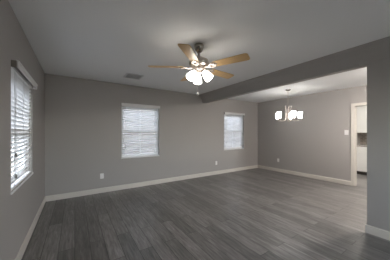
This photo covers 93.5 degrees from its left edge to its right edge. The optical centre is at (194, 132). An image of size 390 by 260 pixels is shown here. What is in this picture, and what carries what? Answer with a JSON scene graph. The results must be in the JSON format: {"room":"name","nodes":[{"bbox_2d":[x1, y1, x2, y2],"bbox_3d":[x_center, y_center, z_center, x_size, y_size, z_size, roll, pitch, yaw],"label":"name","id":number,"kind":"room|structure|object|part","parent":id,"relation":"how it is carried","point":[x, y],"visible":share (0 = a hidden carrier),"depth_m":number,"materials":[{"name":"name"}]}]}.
{"room":"empty living room","nodes":[
{"label":"empty living room","id":0,"kind":"room"},
{"bbox_2d":[0,0,44,259],"bbox_3d":[-0.972,0.088,0.487,0.140,2.440,7.360,0,0,-33],"label":"wall","id":1,"kind":"structure","parent":0,"point":[18,210],"depth_m":1.79,"materials":[{"name":"grey paint"}]},
{"bbox_2d":[11,136,33,194],"bbox_3d":[-1.969,-0.036,2.021,0.145,1.171,1.016,0,0,-33],"label":"window","id":2,"kind":"structure","parent":1,"relation":"in","point":[18,169],"depth_m":2.15,"materials":[{"name":"white plastic"}]},
{"bbox_3d":[-1.990,0.216,2.007,0.004,0.504,0.874,0,0,-33],"label":"pane","id":3,"kind":"part","parent":2,"relation":"part of","materials":[{"name":"clear glass"}]},
{"bbox_3d":[-1.990,0.216,2.007,0.024,0.564,0.934,0,0,-33],"label":"sash","id":4,"kind":"part","parent":2,"relation":"part of","materials":[{"name":"white plastic"}]},
{"bbox_3d":[-1.913,0.541,2.058,0.010,0.016,1.016,0,0,-33],"label":"sill","id":5,"kind":"part","parent":2,"relation":"part of","materials":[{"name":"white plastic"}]},
{"bbox_2d":[11,60,37,190],"bbox_3d":[-1.919,-0.062,2.054,0.112,1.189,1.020,0,0,-33],"label":"window blind","id":6,"kind":"object","parent":2,"relation":"attached to","point":[20,95],"visible":0.77,"depth_m":1.99,"materials":[{"name":"white plastic"}]},
{"bbox_3d":[-1.733,-0.037,1.722,0.060,1.120,0.003,0,0,-33],"label":"ladder cord","id":7,"kind":"part","parent":6,"relation":"part of","materials":[{"name":"white fabric"}]},
{"bbox_3d":[-1.941,0.523,2.040,0.050,0.019,0.996,0,0,-33],"label":"rail","id":8,"kind":"part","parent":6,"relation":"part of","materials":[{"name":"white plastic"}]},
{"bbox_2d":[15,196,45,259],"bbox_3d":[-0.908,1.256,0.529,0.014,0.105,7.080,0,0,-33],"label":"baseboard","id":9,"kind":"structure","parent":1,"relation":"attached to","point":[19,256],"depth_m":2.25,"materials":[{"name":"grey paint"}]},
{"bbox_2d":[45,73,257,195],"bbox_3d":[-0.237,0.088,5.285,6.351,2.440,0.140,0,0,-33],"label":"wall","id":10,"kind":"structure","parent":0,"point":[83,117],"depth_m":4.23,"materials":[{"name":"grey paint"}]},
{"bbox_2d":[121,107,158,158],"bbox_3d":[-1.348,-0.030,4.548,0.933,1.254,0.145,0,0,-33],"label":"window","id":11,"kind":"structure","parent":10,"relation":"in","point":[140,153],"depth_m":4.56,"materials":[{"name":"white plastic"}]},
{"bbox_3d":[-1.377,-0.319,4.593,0.851,0.606,0.024,0,0,-33],"label":"sash","id":12,"kind":"part","parent":11,"relation":"part of","materials":[{"name":"white plastic"}]},
{"bbox_3d":[-1.377,-0.319,4.593,0.791,0.546,0.004,0,0,-33],"label":"pane","id":13,"kind":"part","parent":11,"relation":"part of","materials":[{"name":"clear glass"}]},
{"bbox_3d":[-1.362,0.243,4.569,0.851,0.606,0.024,0,0,-33],"label":"sash","id":14,"kind":"part","parent":11,"relation":"part of","materials":[{"name":"white plastic"}]},
{"bbox_3d":[-1.362,0.243,4.569,0.791,0.546,0.004,0,0,-33],"label":"pane","id":15,"kind":"part","parent":11,"relation":"part of","materials":[{"name":"clear glass"}]},
{"bbox_2d":[121,103,159,157],"bbox_3d":[-1.316,-0.055,4.498,0.940,1.270,0.112,0,0,-33],"label":"window blind","id":16,"kind":"object","parent":11,"relation":"attached to","point":[130,106],"visible":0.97,"depth_m":4.50,"materials":[{"name":"white plastic"}]},
{"bbox_3d":[-1.330,0.571,4.519,0.916,0.019,0.050,0,0,-33],"label":"rail","id":17,"kind":"part","parent":16,"relation":"part of","materials":[{"name":"white plastic"}]},
{"bbox_2d":[46,165,257,201],"bbox_3d":[-0.245,1.256,5.188,6.203,0.105,0.014,0,0,-33],"label":"baseboard","id":18,"kind":"structure","parent":10,"relation":"attached to","point":[139,184],"depth_m":4.39,"materials":[{"name":"grey paint"}]},
{"bbox_2d":[224,115,243,149],"bbox_3d":[1.298,-0.041,6.282,0.936,1.211,0.145,0,0,-33],"label":"window","id":19,"kind":"structure","parent":10,"relation":"in","point":[228,147],"depth_m":6.30,"materials":[{"name":"white plastic"}]},
{"bbox_3d":[1.269,-0.320,6.327,0.794,0.524,0.004,0,0,-33],"label":"pane","id":20,"kind":"part","parent":19,"relation":"part of","materials":[{"name":"clear glass"}]},
{"bbox_3d":[1.284,0.221,6.304,0.794,0.524,0.004,0,0,-33],"label":"pane","id":21,"kind":"part","parent":19,"relation":"part of","materials":[{"name":"clear glass"}]},
{"bbox_2d":[224,112,244,149],"bbox_3d":[1.331,-0.066,6.233,0.940,1.227,0.112,0,0,-33],"label":"window blind","id":22,"kind":"object","parent":19,"relation":"attached to","point":[234,115],"visible":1,"depth_m":6.25,"materials":[{"name":"white plastic"}]},
{"bbox_2d":[8,0,389,102],"bbox_3d":[2.681,-1.192,2.881,8.876,0.120,7.360,0,0,-33],"label":"ceiling","id":23,"kind":"structure","parent":0,"point":[98,40],"depth_m":2.15,"materials":[{"name":"white paint"}]},
{"bbox_2d":[123,73,143,79],"bbox_3d":[-1.228,-1.123,3.661,0.330,0.017,0.330,0,0,-33],"label":"ceiling vent","id":24,"kind":"object","parent":23,"relation":"in","point":[127,75],"visible":1,"depth_m":3.64,"materials":[{"name":"white metal"}]},
{"bbox_2d":[148,43,249,95],"bbox_3d":[0.070,-0.803,2.394,1.224,0.658,1.244,0,0,-33],"label":"ceiling fan","id":25,"kind":"object","parent":23,"relation":"hanging from","point":[198,63],"visible":1,"depth_m":2.28,"materials":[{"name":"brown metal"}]},
{"bbox_3d":[-0.372,-0.842,2.338,0.439,0.034,0.134,0,0,-3],"label":"blade","id":26,"kind":"part","parent":25,"relation":"part of","materials":[{"name":"brown wood"}]},
{"bbox_3d":[-0.056,-0.842,1.952,0.134,0.034,0.439,0,0,15],"label":"blade","id":27,"kind":"part","parent":25,"relation":"part of","materials":[{"name":"brown wood"}]},
{"bbox_3d":[-0.040,-0.719,2.290,0.136,0.140,0.112,0,0,-33],"label":"lamp shade","id":28,"kind":"part","parent":25,"relation":"part of","materials":[{"name":"white glass"}]},
{"bbox_3d":[0.042,-0.719,2.483,0.116,0.140,0.132,0,0,-33],"label":"lamp shade","id":29,"kind":"part","parent":25,"relation":"part of","materials":[{"name":"white glass"}]},
{"bbox_3d":[0.166,-0.719,2.318,0.120,0.140,0.130,0,0,-33],"label":"lamp shade","id":30,"kind":"part","parent":25,"relation":"part of","materials":[{"name":"white glass"}]},
{"bbox_3d":[0.380,-0.842,2.630,0.439,0.034,0.134,0,0,-39],"label":"blade","id":31,"kind":"part","parent":25,"relation":"part of","materials":[{"name":"brown wood"}]},
{"bbox_3d":[0.409,-0.842,2.132,0.439,0.034,0.134,0,0,33],"label":"blade","id":32,"kind":"part","parent":25,"relation":"part of","materials":[{"name":"brown wood"}]},
{"bbox_2d":[276,89,302,121],"bbox_3d":[2.409,-0.712,4.801,0.644,0.840,0.623,0,0,-33],"label":"chandelier","id":33,"kind":"object","parent":23,"relation":"hanging from","point":[292,114],"visible":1,"depth_m":4.70,"materials":[{"name":"white glass"}]},
{"bbox_3d":[2.418,-0.453,4.503,0.112,0.167,0.112,0,0,-33],"label":"lamp shade","id":34,"kind":"part","parent":33,"relation":"part of","materials":[{"name":"white glass"}]},
{"bbox_2d":[21,168,389,259],"bbox_3d":[2.681,1.368,2.881,8.876,0.120,7.360,0,0,-33],"label":"floor","id":35,"kind":"structure","parent":0,"point":[255,213],"depth_m":2.68,"materials":[{"name":"grey wood"}]},
{"bbox_2d":[357,147,366,174],"bbox_3d":[5.526,0.871,5.762,0.673,0.875,0.676,0,0,-33],"label":"base cabinet","id":36,"kind":"object","parent":35,"relation":"on","point":[361,151],"visible":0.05,"depth_m":5.72,"materials":[{"name":"white wood"}]},
{"bbox_3d":[5.280,0.526,5.601,0.026,0.165,0.656,0,0,-33],"label":"drawer","id":37,"kind":"part","parent":36,"relation":"part of","materials":[{"name":"white wood"}]},
{"bbox_2d":[200,36,389,231],"bbox_3d":[2.165,0.088,2.543,0.250,2.440,7.080,0,0,-33],"label":"wall","id":38,"kind":"structure","parent":0,"point":[374,55],"depth_m":2.37,"materials":[{"name":"grey paint"}]},
{"bbox_2d":[365,224,389,240],"bbox_3d":[3.231,1.256,1.037,0.148,0.105,3.392,0,0,-33],"label":"baseboard","id":39,"kind":"structure","parent":38,"relation":"attached to","point":[375,231],"depth_m":2.32,"materials":[{"name":"grey paint"}]},
{"bbox_2d":[258,85,366,180],"bbox_3d":[3.800,0.088,4.810,0.120,2.440,5.080,0,0,-33],"label":"wall","id":40,"kind":"structure","parent":0,"point":[315,144],"depth_m":5.31,"materials":[{"name":"grey paint"}]},
{"bbox_2d":[258,165,350,184],"bbox_3d":[3.115,1.256,5.732,0.014,0.105,2.788,0,0,-33],"label":"baseboard","id":41,"kind":"structure","parent":40,"relation":"attached to","point":[340,181],"depth_m":5.36,"materials":[{"name":"grey paint"}]},
{"bbox_2d":[351,102,366,185],"bbox_3d":[4.196,0.291,4.205,0.156,2.034,0.945,0,0,-33],"label":"trim","id":42,"kind":"structure","parent":40,"relation":"attached to","point":[354,105],"depth_m":4.53,"materials":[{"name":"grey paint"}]},
{"bbox_2d":[357,133,359,144],"bbox_3d":[4.649,0.088,5.672,2.245,2.440,0.120,0,0,-33],"label":"wall","id":43,"kind":"structure","parent":0,"point":[358,134],"depth_m":6.14,"materials":[{"name":"grey paint"}]},
{"bbox_3d":[6.421,0.088,5.126,0.120,2.440,2.975,0,0,-33],"label":"wall","id":44,"kind":"structure","parent":0,"visible":0},
{"bbox_2d":[357,106,366,132],"bbox_3d":[5.643,-0.457,5.839,0.393,0.900,0.676,0,0,-33],"label":"upper cabinet","id":45,"kind":"object","parent":44,"relation":"attached to","point":[361,110],"visible":0.17,"depth_m":5.92,"materials":[{"name":"white wood"}]},
{"bbox_2d":[360,133,366,144],"bbox_3d":[6.037,0.195,5.592,0.010,0.403,1.535,0,0,-33],"label":"backsplash","id":46,"kind":"structure","parent":44,"relation":"attached to","point":[363,136],"depth_m":6.16,"materials":[{"name":"tile"}]}
]}

